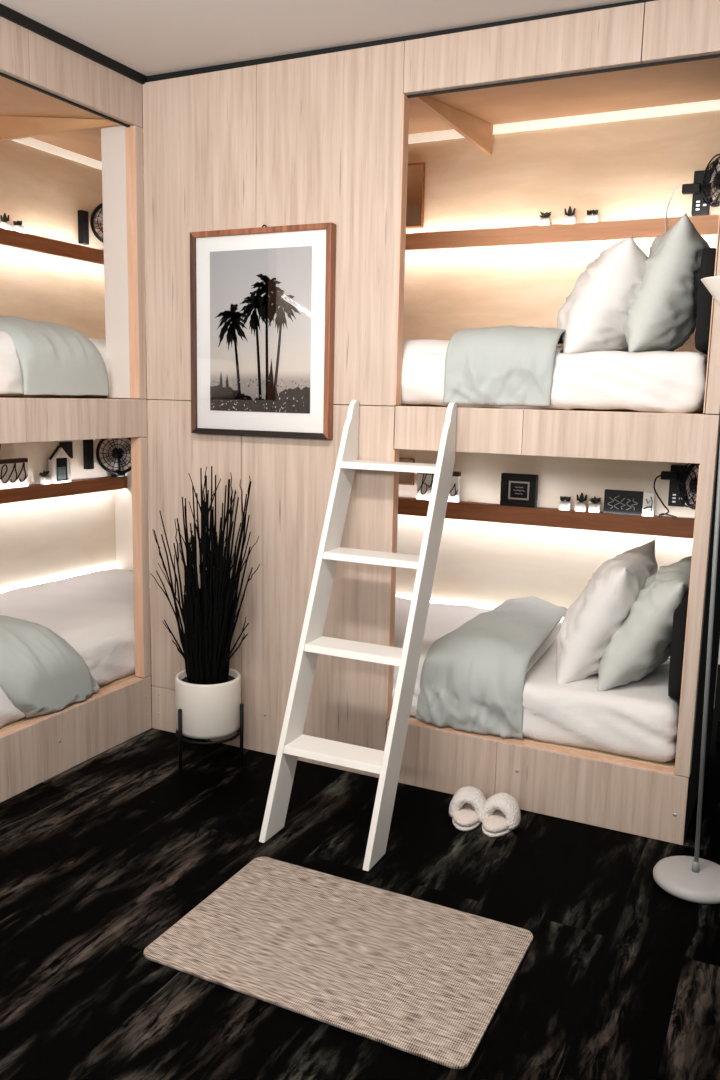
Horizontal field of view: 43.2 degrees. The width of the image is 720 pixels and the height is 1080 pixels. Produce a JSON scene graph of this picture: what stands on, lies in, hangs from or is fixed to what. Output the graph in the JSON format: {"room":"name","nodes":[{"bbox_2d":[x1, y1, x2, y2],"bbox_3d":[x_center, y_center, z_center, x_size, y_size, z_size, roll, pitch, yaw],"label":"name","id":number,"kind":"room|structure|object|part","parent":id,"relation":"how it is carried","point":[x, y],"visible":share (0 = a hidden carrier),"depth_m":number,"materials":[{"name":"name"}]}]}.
{"room":"dormitory","nodes":[
{"label":"dormitory","id":0,"kind":"room"},
{"bbox_2d":[0,16,150,677],"bbox_3d":[-1.335,-0.313,2.589,0.044,2.500,2.199,6,10,25],"label":"wall","id":1,"kind":"structure","parent":0,"point":[29,57],"depth_m":3.18,"materials":[{"name":"brown wood"}]},
{"bbox_2d":[0,0,655,83],"bbox_3d":[-0.531,-1.421,1.595,2.119,0.045,3.030,6,10,25],"label":"trim","id":2,"kind":"structure","parent":1,"relation":"attached to","point":[6,12],"depth_m":2.99,"materials":[{"name":"black paint"}]},
{"bbox_2d":[0,0,632,75],"bbox_3d":[0.054,-1.570,2.393,5.200,0.102,4.200,6,10,25],"label":"ceiling","id":3,"kind":"structure","parent":0,"point":[148,37],"depth_m":2.84,"materials":[{"name":"paint"}]},
{"bbox_2d":[0,664,719,1079],"bbox_3d":[-0.113,0.977,2.798,5.400,0.060,5.500,6,10,25],"label":"floor","id":4,"kind":"structure","parent":0,"point":[618,976],"depth_m":2.42,"materials":[{"name":"black wood"}]},
{"bbox_2d":[0,421,151,802],"bbox_3d":[-1.300,0.136,3.747,0.902,1.250,1.890,6,10,25],"label":"pod","id":5,"kind":"object","parent":4,"relation":"on","point":[91,522],"depth_m":4.13,"materials":[{"name":"brown wood"}]},
{"bbox_2d":[0,444,27,488],"bbox_3d":[-1.568,-0.329,3.962,0.030,0.214,0.294,6,10,25],"label":"word sign","id":6,"kind":"object","parent":5,"relation":"on","point":[13,472],"visible":0.99,"depth_m":4.02,"materials":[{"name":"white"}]},
{"bbox_2d":[38,471,50,484],"bbox_3d":[-1.462,-0.290,4.207,0.048,0.064,0.048,6,10,25],"label":"potted succulent","id":7,"kind":"object","parent":5,"relation":"on","point":[44,479],"visible":1,"depth_m":4.20,"materials":[{"name":"white ceramic"}]},
{"bbox_2d":[38,476,50,484],"bbox_3d":[-1.462,-0.276,4.210,0.042,0.036,0.042,6,10,25],"label":"pot","id":8,"kind":"object","parent":7,"relation":"attached to","point":[42,480],"depth_m":4.19,"materials":[{"name":"white ceramic"}]},
{"bbox_3d":[-1.694,0.012,3.923,0.020,1.077,1.890,6,10,25],"label":"panel","id":9,"kind":"part","parent":5,"relation":"part of","materials":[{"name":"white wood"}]},
{"bbox_2d":[48,445,70,483],"bbox_3d":[-1.418,-0.358,4.286,0.040,0.176,0.127,6,10,25],"label":"house ornament","id":10,"kind":"object","parent":5,"relation":"on","point":[59,463],"visible":0.88,"depth_m":4.27,"materials":[{"name":"white plastic"}]},
{"bbox_3d":[-1.419,-0.330,4.291,0.040,0.118,0.104,6,10,25],"label":"frame","id":11,"kind":"part","parent":10,"relation":"part of","materials":[{"name":"white wood"}]},
{"bbox_2d":[57,467,65,479],"bbox_3d":[-1.408,-0.314,4.288,0.002,0.061,0.052,6,10,25],"label":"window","id":12,"kind":"structure","parent":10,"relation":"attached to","point":[61,471],"depth_m":4.29,"materials":[{"name":"glass"}]},
{"bbox_3d":[-1.417,-0.334,4.289,0.016,0.106,0.078,6,10,25],"label":"panel","id":13,"kind":"part","parent":10,"relation":"part of","materials":[{"name":"black plastic"}]},
{"bbox_2d":[59,442,72,457],"bbox_3d":[-1.414,-0.432,4.371,0.018,0.080,0.070,6,10,25],"label":"roof","id":14,"kind":"object","parent":10,"relation":"attached to","point":[67,447],"visible":0.71,"depth_m":4.37,"materials":[{"name":"black plastic"}]},
{"bbox_2d":[0,476,126,503],"bbox_3d":[-1.636,-0.180,3.877,0.089,0.063,1.826,6,10,25],"label":"wall shelf","id":15,"kind":"object","parent":5,"relation":"attached to","point":[79,485],"depth_m":4.29,"materials":[{"name":"brown wood"}]},
{"bbox_3d":[-1.117,0.639,3.259,0.040,0.031,0.986,6,10,25],"label":"sill","id":16,"kind":"part","parent":5,"relation":"part of","materials":[{"name":"brown wood"}]},
{"bbox_2d":[0,624,150,727],"bbox_3d":[-1.312,0.431,3.813,0.854,0.214,1.845,6,10,25],"label":"mattress","id":17,"kind":"object","parent":5,"relation":"on","point":[117,646],"visible":0.11,"depth_m":3.55,"materials":[{"name":"white fabric"}]},
{"bbox_2d":[0,569,150,677],"bbox_3d":[-1.303,0.395,3.793,0.804,0.250,1.780,6,10,25],"label":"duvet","id":18,"kind":"object","parent":17,"relation":"on","point":[83,609],"visible":0.31,"depth_m":3.83,"materials":[{"name":"white fabric"}]},
{"bbox_2d":[0,615,99,717],"bbox_3d":[-1.389,0.410,3.393,0.694,0.354,0.510,6,10,25],"label":"blanket","id":19,"kind":"object","parent":18,"relation":"on","point":[41,673],"visible":1,"depth_m":3.21,"materials":[{"name":"grey fabric"}]},
{"bbox_3d":[-1.087,0.735,3.282,0.010,0.224,1.027,6,10,25],"label":"rail","id":20,"kind":"part","parent":5,"relation":"part of","materials":[{"name":"brown wood"}]},
{"bbox_2d":[0,72,160,443],"bbox_3d":[-1.275,-1.073,3.555,0.900,1.302,1.890,6,10,25],"label":"pod","id":21,"kind":"object","parent":5,"relation":"on","point":[60,157],"depth_m":3.59,"materials":[{"name":"brown wood"}]},
{"bbox_2d":[0,213,11,229],"bbox_3d":[-1.515,-1.356,3.878,0.042,0.076,0.042,6,10,25],"label":"potted succulent","id":22,"kind":"object","parent":21,"relation":"on","point":[4,224],"visible":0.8,"depth_m":3.87,"materials":[{"name":"white ceramic"}]},
{"bbox_2d":[0,222,11,229],"bbox_3d":[-1.516,-1.336,3.881,0.042,0.036,0.042,6,10,25],"label":"pot","id":23,"kind":"object","parent":22,"relation":"on","point":[5,225],"depth_m":3.86,"materials":[{"name":"white ceramic"}]},
{"bbox_2d":[12,220,24,232],"bbox_3d":[-1.485,-1.355,3.942,0.044,0.056,0.042,6,10,25],"label":"potted succulent","id":24,"kind":"object","parent":21,"relation":"on","point":[17,226],"visible":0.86,"depth_m":3.93,"materials":[{"name":"white ceramic"}]},
{"bbox_2d":[12,225,24,232],"bbox_3d":[-1.485,-1.345,3.944,0.042,0.036,0.042,6,10,25],"label":"pot","id":25,"kind":"object","parent":24,"relation":"on","point":[19,228],"depth_m":3.93,"materials":[{"name":"white ceramic"}]},
{"bbox_2d":[0,228,103,264],"bbox_3d":[-1.613,-1.263,3.704,0.089,0.063,1.826,6,10,25],"label":"wall shelf","id":26,"kind":"object","parent":21,"relation":"attached to","point":[28,245],"depth_m":4.10,"materials":[{"name":"brown wood"}]},
{"bbox_3d":[-1.669,-1.158,3.736,0.020,1.208,1.890,6,10,25],"label":"panel","id":27,"kind":"part","parent":21,"relation":"part of","materials":[{"name":"brown wood"}]},
{"bbox_3d":[-1.093,-0.466,3.082,0.040,0.031,0.986,6,10,25],"label":"sill","id":28,"kind":"part","parent":21,"relation":"part of","materials":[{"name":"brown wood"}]},
{"bbox_2d":[0,394,130,398],"bbox_3d":[-1.344,-0.674,3.667,0.722,0.200,1.844,6,10,25],"label":"mattress","id":29,"kind":"object","parent":21,"relation":"on","point":[1,395],"visible":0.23,"depth_m":3.39,"materials":[{"name":"white fabric"}]},
{"bbox_2d":[0,331,146,393],"bbox_3d":[-1.233,-0.728,3.805,0.701,0.233,1.400,6,10,25],"label":"duvet","id":30,"kind":"object","parent":29,"relation":"on","point":[11,379],"visible":0.16,"depth_m":3.14,"materials":[{"name":"white fabric"}]},
{"bbox_2d":[0,316,108,395],"bbox_3d":[-1.385,-0.702,3.470,0.720,0.282,0.425,6,10,25],"label":"blanket","id":31,"kind":"object","parent":30,"relation":"on","point":[55,359],"visible":1,"depth_m":3.29,"materials":[{"name":"grey fabric"}]},
{"bbox_3d":[-1.265,-1.650,3.486,0.834,0.140,1.850,6,10,25],"label":"ceiling panel","id":32,"kind":"part","parent":21,"relation":"part of","materials":[{"name":"beige wood"}]},
{"bbox_3d":[-1.062,-0.409,3.099,0.010,0.145,1.027,6,10,25],"label":"rail","id":33,"kind":"part","parent":21,"relation":"part of","materials":[{"name":"brown wood"}]},
{"bbox_3d":[-1.320,-1.491,4.335,0.030,0.153,0.044,6,10,25],"label":"socket strip","id":34,"kind":"part","parent":21,"relation":"part of","materials":[{"name":"black plastic"}]},
{"bbox_2d":[90,203,102,242],"bbox_3d":[-1.207,-1.525,4.439,0.212,0.246,0.128,-1,9,-17],"label":"fan","id":35,"kind":"object","parent":21,"relation":"on","point":[99,218],"visible":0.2,"depth_m":4.39,"materials":[{"name":"black metal"}]},
{"bbox_3d":[-1.250,-1.562,4.395,0.065,0.055,0.023,-1,9,-14],"label":"blade","id":36,"kind":"part","parent":35,"relation":"part of","materials":[{"name":"plastic"}]},
{"bbox_3d":[-0.929,-1.051,3.481,0.118,1.001,0.018,6,10,25],"label":"panel","id":37,"kind":"part","parent":21,"relation":"part of","materials":[{"name":"beige wood"}]},
{"bbox_3d":[-0.877,-1.269,4.381,0.830,1.158,0.020,6,10,25],"label":"panel","id":38,"kind":"part","parent":21,"relation":"part of","materials":[{"name":"beige wood"}]},
{"bbox_3d":[-1.345,-0.428,4.501,0.030,0.155,0.044,6,10,25],"label":"socket strip","id":39,"kind":"part","parent":5,"relation":"part of","materials":[{"name":"black plastic"}]},
{"bbox_2d":[96,437,130,476],"bbox_3d":[-1.231,-0.433,4.613,0.212,0.228,0.128,-1,9,-17],"label":"fan","id":40,"kind":"object","parent":5,"relation":"on","point":[117,453],"visible":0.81,"depth_m":4.57,"materials":[{"name":"black plastic"}]},
{"bbox_3d":[-1.274,-0.462,4.571,0.065,0.055,0.023,-1,9,-14],"label":"blade","id":41,"kind":"part","parent":40,"relation":"part of","materials":[{"name":"black plastic"}]},
{"bbox_3d":[-1.248,-0.387,4.593,0.060,0.064,0.018,2,9,5],"label":"blade","id":42,"kind":"part","parent":40,"relation":"part of","materials":[{"name":"plastic"}]},
{"bbox_3d":[-1.230,-0.440,4.612,0.060,0.063,0.082,-1,9,-14],"label":"motor","id":43,"kind":"part","parent":40,"relation":"part of","materials":[{"name":"black plastic"}]},
{"bbox_3d":[-1.201,-0.490,4.591,0.059,0.066,0.015,-5,11,-35],"label":"blade","id":44,"kind":"part","parent":40,"relation":"part of","materials":[{"name":"plastic"}]},
{"bbox_3d":[-1.174,-0.413,4.602,0.065,0.057,0.020,-1,9,-14],"label":"blade","id":45,"kind":"part","parent":40,"relation":"part of","materials":[{"name":"black plastic"}]},
{"bbox_3d":[-0.902,-0.099,4.568,0.830,1.027,0.020,6,10,25],"label":"panel","id":46,"kind":"part","parent":5,"relation":"part of","materials":[{"name":"beige wood"}]},
{"bbox_2d":[150,466,259,770],"bbox_3d":[-0.559,0.291,3.299,0.319,1.116,0.384,-3,10,-26],"label":"potted plant","id":47,"kind":"object","parent":4,"relation":"on","point":[208,705],"visible":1,"depth_m":3.29,"materials":[{"name":"black plant"}]},
{"bbox_3d":[-0.657,0.732,3.321,0.013,0.235,0.013,-7,12,-41],"label":"leg","id":48,"kind":"part","parent":47,"relation":"part of","materials":[{"name":"black metal"}]},
{"bbox_3d":[-0.567,0.607,3.400,0.242,0.210,0.242,6,10,25],"label":"pot","id":49,"kind":"part","parent":47,"relation":"part of","materials":[{"name":"white ceramic"}]},
{"bbox_3d":[-0.442,0.726,3.392,0.013,0.235,0.013,-7,12,-41],"label":"leg","id":50,"kind":"part","parent":47,"relation":"part of","materials":[{"name":"black metal"}]},
{"bbox_2d":[143,857,532,1068],"bbox_3d":[-0.044,1.022,2.300,0.847,0.008,0.553,6,10,25],"label":"rug","id":51,"kind":"object","parent":4,"relation":"on","point":[420,978],"visible":1,"depth_m":2.25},
{"bbox_2d":[259,400,456,870],"bbox_3d":[0.003,0.243,2.905,0.378,1.360,0.607,6,10,25],"label":"ladder","id":52,"kind":"object","parent":4,"relation":"on","point":[293,744],"visible":1,"depth_m":2.90,"materials":[{"name":"white paint"}]},
{"bbox_2d":[449,786,485,830],"bbox_3d":[0.355,0.876,2.997,0.132,0.096,0.182,6,10,25],"label":"slipper","id":53,"kind":"object","parent":4,"relation":"on","point":[466,806],"visible":0.9,"depth_m":2.97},
{"bbox_2d":[481,793,520,836],"bbox_3d":[0.454,0.884,2.958,0.150,0.098,0.148,-2,10,-19],"label":"slipper","id":54,"kind":"object","parent":4,"relation":"on","point":[501,814],"visible":1,"depth_m":2.93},
{"bbox_2d":[386,445,719,844],"bbox_3d":[0.303,0.194,3.600,2.059,1.250,0.902,6,10,25],"label":"pod","id":55,"kind":"object","parent":4,"relation":"on","point":[491,553],"depth_m":3.59,"materials":[{"name":"brown wood"}]},
{"bbox_2d":[399,458,414,484],"bbox_3d":[0.171,-0.309,4.068,0.153,0.119,0.011,6,10,25],"label":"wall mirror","id":56,"kind":"object","parent":55,"relation":"attached to","point":[405,478],"visible":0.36,"depth_m":4.05,"materials":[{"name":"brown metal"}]},
{"bbox_2d":[417,472,460,501],"bbox_3d":[0.341,-0.244,3.938,0.194,0.150,0.029,6,10,25],"label":"word sign","id":57,"kind":"object","parent":55,"relation":"on","point":[425,480],"visible":0.45,"depth_m":3.94,"materials":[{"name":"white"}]},
{"bbox_2d":[161,54,719,463],"bbox_3d":[0.329,-1.014,3.408,2.059,1.302,0.900,6,10,25],"label":"pod","id":58,"kind":"object","parent":55,"relation":"on","point":[618,142],"depth_m":3.49,"materials":[{"name":"brown wood"}]},
{"bbox_2d":[406,162,424,228],"bbox_3d":[0.199,-1.468,3.881,0.159,0.262,0.011,6,10,25],"label":"wall mirror","id":59,"kind":"object","parent":58,"relation":"attached to","point":[414,210],"visible":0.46,"depth_m":3.86,"materials":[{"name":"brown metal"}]},
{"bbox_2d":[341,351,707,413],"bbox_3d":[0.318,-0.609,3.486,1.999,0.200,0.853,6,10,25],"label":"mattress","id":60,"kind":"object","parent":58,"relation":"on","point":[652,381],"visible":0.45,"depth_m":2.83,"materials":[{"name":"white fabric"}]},
{"bbox_2d":[402,339,562,401],"bbox_3d":[0.130,-0.655,3.553,1.500,0.219,0.794,6,10,25],"label":"duvet","id":61,"kind":"object","parent":60,"relation":"on","point":[418,347],"visible":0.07,"depth_m":3.11,"materials":[{"name":"white fabric"}]},
{"bbox_2d":[443,325,565,405],"bbox_3d":[0.630,-0.626,3.293,0.397,0.270,0.835,6,10,25],"label":"blanket","id":62,"kind":"object","parent":61,"relation":"on","point":[501,365],"visible":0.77,"depth_m":2.96,"materials":[{"name":"grey fabric"}]},
{"bbox_2d":[557,235,647,352],"bbox_3d":[0.874,-0.813,3.136,0.330,0.374,0.627,6,10,25],"label":"pillow","id":63,"kind":"object","parent":60,"relation":"on","point":[593,316],"visible":0.59,"depth_m":2.91,"materials":[{"name":"white fabric"}]},
{"bbox_2d":[623,213,709,351],"bbox_3d":[1.038,-0.827,3.054,0.269,0.430,0.648,6,10,25],"label":"pillow","id":64,"kind":"object","parent":60,"relation":"on","point":[662,315],"visible":0.76,"depth_m":2.83,"materials":[{"name":"grey fabric"}]},
{"bbox_2d":[695,248,715,354],"bbox_3d":[1.202,-0.777,3.065,0.059,0.307,0.734,6,10,25],"label":"headrest cover","id":65,"kind":"object","parent":60,"relation":"on","point":[704,305],"visible":0.56,"depth_m":2.74,"materials":[{"name":"black fabric"}]},
{"bbox_2d":[539,212,550,224],"bbox_3d":[0.734,-1.270,3.599,0.047,0.064,0.049,6,10,25],"label":"potted succulent","id":66,"kind":"object","parent":58,"relation":"on","point":[544,220],"visible":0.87,"depth_m":3.58,"materials":[{"name":"white ceramic"}]},
{"bbox_2d":[539,218,550,224],"bbox_3d":[0.733,-1.256,3.601,0.042,0.036,0.042,6,10,25],"label":"pot","id":67,"kind":"object","parent":66,"relation":"on","point":[542,221],"depth_m":3.58,"materials":[{"name":"white ceramic"}]},
{"bbox_3d":[0.566,-0.341,2.892,0.991,0.145,0.010,6,10,25],"label":"rail","id":68,"kind":"part","parent":58,"relation":"part of","materials":[{"name":"brown wood"}]},
{"bbox_3d":[0.576,-0.401,2.906,0.989,0.031,0.040,6,10,25],"label":"sill","id":69,"kind":"part","parent":58,"relation":"part of","materials":[{"name":"brown wood"}]},
{"bbox_3d":[0.523,-1.119,3.792,2.059,1.208,0.020,6,10,25],"label":"panel","id":70,"kind":"part","parent":58,"relation":"part of","materials":[{"name":"brown wood"}]},
{"bbox_2d":[405,214,718,249],"bbox_3d":[0.492,-1.234,3.728,1.995,0.065,0.089,6,10,25],"label":"wall shelf","id":71,"kind":"object","parent":58,"relation":"attached to","point":[603,234],"depth_m":3.58,"materials":[{"name":"brown wood"}]},
{"bbox_3d":[0.330,-1.591,3.337,2.019,0.140,0.834,6,10,25],"label":"ceiling panel","id":72,"kind":"part","parent":58,"relation":"part of","materials":[{"name":"beige wood"}]},
{"bbox_2d":[563,206,575,223],"bbox_3d":[0.820,-1.267,3.556,0.042,0.076,0.042,6,10,25],"label":"potted succulent","id":73,"kind":"object","parent":58,"relation":"on","point":[569,219],"visible":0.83,"depth_m":3.55,"materials":[{"name":"white ceramic"}]},
{"bbox_2d":[563,216,575,223],"bbox_3d":[0.820,-1.247,3.559,0.042,0.036,0.042,6,10,25],"label":"pot","id":74,"kind":"object","parent":73,"relation":"on","point":[567,219],"depth_m":3.54,"materials":[{"name":"white ceramic"}]},
{"bbox_2d":[586,209,597,222],"bbox_3d":[0.899,-1.249,3.520,0.044,0.056,0.042,6,10,25],"label":"potted succulent","id":75,"kind":"object","parent":58,"relation":"on","point":[589,217],"visible":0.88,"depth_m":3.51,"materials":[{"name":"white ceramic"}]},
{"bbox_2d":[586,215,597,222],"bbox_3d":[0.899,-1.239,3.522,0.042,0.036,0.042,6,10,25],"label":"pot","id":76,"kind":"object","parent":75,"relation":"on","point":[589,218],"depth_m":3.50,"materials":[{"name":"white ceramic"}]},
{"bbox_2d":[665,183,700,232],"bbox_3d":[1.194,-1.203,3.370,0.124,0.222,0.051,2,9,6],"label":"reading lamp","id":77,"kind":"object","parent":58,"relation":"attached to","point":[693,188],"visible":0.84,"depth_m":3.35,"materials":[{"name":"black plastic"}]},
{"bbox_3d":[1.267,-1.286,3.369,0.060,0.156,0.032,6,10,25],"label":"socket strip","id":78,"kind":"part","parent":58,"relation":"part of","materials":[{"name":"black plastic"}]},
{"bbox_2d":[702,154,719,206],"bbox_3d":[1.307,-1.288,3.296,0.143,0.220,0.173,6,10,25],"label":"fan","id":79,"kind":"object","parent":58,"relation":"on","point":[715,178],"visible":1,"depth_m":3.30,"materials":[{"name":"black metal"}]},
{"bbox_3d":[1.327,-1.304,3.297,0.082,0.063,0.060,0,9,-9],"label":"motor","id":80,"kind":"part","parent":79,"relation":"part of","materials":[{"name":"black plastic"}]},
{"bbox_3d":[1.243,-0.952,2.983,0.039,1.253,0.832,6,10,25],"label":"panel","id":81,"kind":"part","parent":58,"relation":"part of","materials":[{"name":"beige wood"}]},
{"bbox_2d":[500,473,537,507],"bbox_3d":[0.661,-0.206,3.779,0.150,0.138,0.035,6,10,25],"label":"picture frame","id":82,"kind":"object","parent":55,"relation":"on","point":[518,490],"visible":1,"depth_m":3.77,"materials":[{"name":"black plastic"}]},
{"bbox_3d":[0.552,0.703,3.082,0.989,0.031,0.040,6,10,25],"label":"sill","id":83,"kind":"part","parent":55,"relation":"part of","materials":[{"name":"brown wood"}]},
{"bbox_2d":[392,641,679,761],"bbox_3d":[0.293,0.490,3.661,1.993,0.216,0.855,6,10,25],"label":"mattress","id":84,"kind":"object","parent":55,"relation":"on","point":[639,719],"visible":0.16,"depth_m":3.00,"materials":[{"name":"white fabric"}]},
{"bbox_2d":[393,597,561,698],"bbox_3d":[0.072,0.432,3.748,1.420,0.251,0.805,6,10,25],"label":"duvet","id":85,"kind":"object","parent":84,"relation":"on","point":[442,619],"visible":0.09,"depth_m":3.67,"materials":[{"name":"white fabric"}]},
{"bbox_2d":[416,596,567,738],"bbox_3d":[0.545,0.447,3.490,0.395,0.334,0.834,6,10,25],"label":"blanket","id":86,"kind":"object","parent":85,"relation":"on","point":[472,679],"visible":1,"depth_m":3.17,"materials":[{"name":"grey fabric"}]},
{"bbox_2d":[555,540,657,683],"bbox_3d":[0.890,0.257,3.288,0.310,0.466,0.629,6,10,25],"label":"pillow","id":87,"kind":"object","parent":84,"relation":"on","point":[587,627],"visible":0.7,"depth_m":3.07,"materials":[{"name":"white fabric"}]},
{"bbox_2d":[597,556,691,691],"bbox_3d":[1.029,0.279,3.200,0.319,0.423,0.628,6,10,25],"label":"pillow","id":88,"kind":"object","parent":84,"relation":"on","point":[642,642],"visible":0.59,"depth_m":2.99,"materials":[{"name":"grey fabric"}]},
{"bbox_2d":[668,588,688,697],"bbox_3d":[1.179,0.289,3.236,0.059,0.368,0.735,6,10,25],"label":"headrest cover","id":89,"kind":"object","parent":84,"relation":"on","point":[680,613],"visible":0.3,"depth_m":2.91,"materials":[{"name":"black fabric"}]},
{"bbox_3d":[0.558,0.805,3.066,1.030,0.224,0.010,6,10,25],"label":"rail","id":90,"kind":"part","parent":55,"relation":"part of","materials":[{"name":"brown wood"}]},
{"bbox_2d":[398,497,694,538],"bbox_3d":[0.468,-0.127,3.905,1.995,0.072,0.089,6,10,25],"label":"wall shelf","id":91,"kind":"object","parent":55,"relation":"attached to","point":[485,510],"depth_m":3.71,"materials":[{"name":"brown wood"}]},
{"bbox_3d":[0.498,0.050,3.979,2.059,1.077,0.020,6,10,25],"label":"panel","id":92,"kind":"part","parent":55,"relation":"part of","materials":[{"name":"brown wood"}]},
{"bbox_2d":[559,496,570,509],"bbox_3d":[0.839,-0.150,3.714,0.044,0.056,0.042,6,10,25],"label":"potted succulent","id":93,"kind":"object","parent":55,"relation":"on","point":[563,505],"visible":1,"depth_m":3.70,"materials":[{"name":"white ceramic"}]},
{"bbox_2d":[559,501,570,509],"bbox_3d":[0.838,-0.140,3.715,0.042,0.036,0.042,6,10,25],"label":"pot","id":94,"kind":"object","parent":93,"relation":"attached to","point":[563,505],"depth_m":3.70,"materials":[{"name":"white ceramic"}]},
{"bbox_2d":[575,493,586,511],"bbox_3d":[0.898,-0.154,3.684,0.042,0.076,0.042,6,10,25],"label":"potted succulent","id":95,"kind":"object","parent":55,"relation":"on","point":[581,505],"visible":0.98,"depth_m":3.67,"materials":[{"name":"white ceramic"}]},
{"bbox_2d":[575,502,586,511],"bbox_3d":[0.897,-0.134,3.687,0.042,0.036,0.042,6,10,25],"label":"pot","id":96,"kind":"object","parent":95,"relation":"attached to","point":[579,506],"depth_m":3.67,"materials":[{"name":"white ceramic"}]},
{"bbox_2d":[589,496,600,512],"bbox_3d":[0.947,-0.144,3.661,0.048,0.064,0.047,6,10,25],"label":"potted succulent","id":97,"kind":"object","parent":55,"relation":"on","point":[595,506],"visible":1,"depth_m":3.65,"materials":[{"name":"white ceramic"}]},
{"bbox_2d":[589,503,600,512],"bbox_3d":[0.947,-0.130,3.663,0.042,0.036,0.042,6,10,25],"label":"pot","id":98,"kind":"object","parent":97,"relation":"attached to","point":[593,507],"depth_m":3.65,"materials":[{"name":"white ceramic"}]},
{"bbox_2d":[603,489,654,516],"bbox_3d":[1.063,-0.146,3.594,0.192,0.096,0.024,6,10,25],"label":"sign","id":99,"kind":"object","parent":55,"relation":"on","point":[640,503],"visible":1,"depth_m":3.58,"materials":[{"name":"black plastic"}]},
{"bbox_2d":[653,471,678,517],"bbox_3d":[1.190,-0.178,3.535,0.096,0.178,0.034,6,10,25],"label":"lamp","id":100,"kind":"object","parent":55,"relation":"attached to","point":[665,475],"visible":1,"depth_m":3.51,"materials":[{"name":"black plastic"}]},
{"bbox_3d":[1.239,-0.212,3.543,0.060,0.160,0.032,6,10,25],"label":"socket strip","id":101,"kind":"part","parent":55,"relation":"part of","materials":[{"name":"black plastic"}]},
{"bbox_2d":[679,463,699,508],"bbox_3d":[1.283,-0.189,3.472,0.143,0.226,0.173,6,10,25],"label":"fan","id":102,"kind":"object","parent":55,"relation":"on","point":[691,479],"visible":0.48,"depth_m":3.47,"materials":[{"name":"black metal"}]},
{"bbox_3d":[1.303,-0.208,3.472,0.082,0.063,0.060,0,9,-9],"label":"motor","id":103,"kind":"part","parent":102,"relation":"part of","materials":[{"name":"black plastic"}]},
{"bbox_3d":[1.289,-0.252,3.442,0.015,0.055,0.052,-5,11,-33],"label":"blade","id":104,"kind":"part","parent":102,"relation":"part of","materials":[{"name":"black plastic"}]},
{"bbox_3d":[1.216,0.281,3.180,0.039,1.250,0.832,6,10,25],"label":"panel","id":105,"kind":"part","parent":55,"relation":"part of","materials":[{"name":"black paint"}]},
{"bbox_2d":[653,276,719,903],"bbox_3d":[0.988,0.157,2.499,0.232,1.700,0.232,6,10,25],"label":"floor lamp","id":106,"kind":"object","parent":4,"relation":"on","point":[695,879],"visible":1,"depth_m":2.56,"materials":[{"name":"grey metal"}]},
{"bbox_3d":[0.981,-0.642,2.397,0.160,0.090,0.160,6,10,25],"label":"lamp shade","id":107,"kind":"part","parent":106,"relation":"part of","materials":[{"name":"white fabric"}]},
{"bbox_2d":[142,0,719,777],"bbox_3d":[0.115,-0.367,3.128,2.089,2.500,0.046,6,10,25],"label":"wall","id":108,"kind":"structure","parent":0,"point":[314,139],"depth_m":3.21,"materials":[{"name":"brown wood"}]},
{"bbox_2d":[190,222,335,438],"bbox_3d":[-0.358,-0.745,3.258,0.584,0.740,0.038,6,10,25],"label":"framed picture","id":109,"kind":"object","parent":108,"relation":"attached to","point":[262,299],"visible":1,"depth_m":3.24,"materials":[{"name":"white paper"}]},
{"bbox_2d":[210,246,311,413],"bbox_3d":[-0.361,-0.746,3.251,0.424,0.570,0.003,6,10,25],"label":"print","id":110,"kind":"object","parent":109,"relation":"attached to","point":[261,296],"depth_m":3.25},
{"bbox_3d":[2.280,-0.390,3.215,1.699,2.430,0.060,6,10,25],"label":"wall","id":111,"kind":"structure","parent":0,"visible":0},
{"bbox_2d":[716,719,719,741],"bbox_3d":[2.249,0.855,3.405,1.699,0.090,0.080,6,10,25],"label":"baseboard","id":112,"kind":"structure","parent":111,"relation":"attached to","point":[718,726],"depth_m":3.73,"materials":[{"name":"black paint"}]}
]}

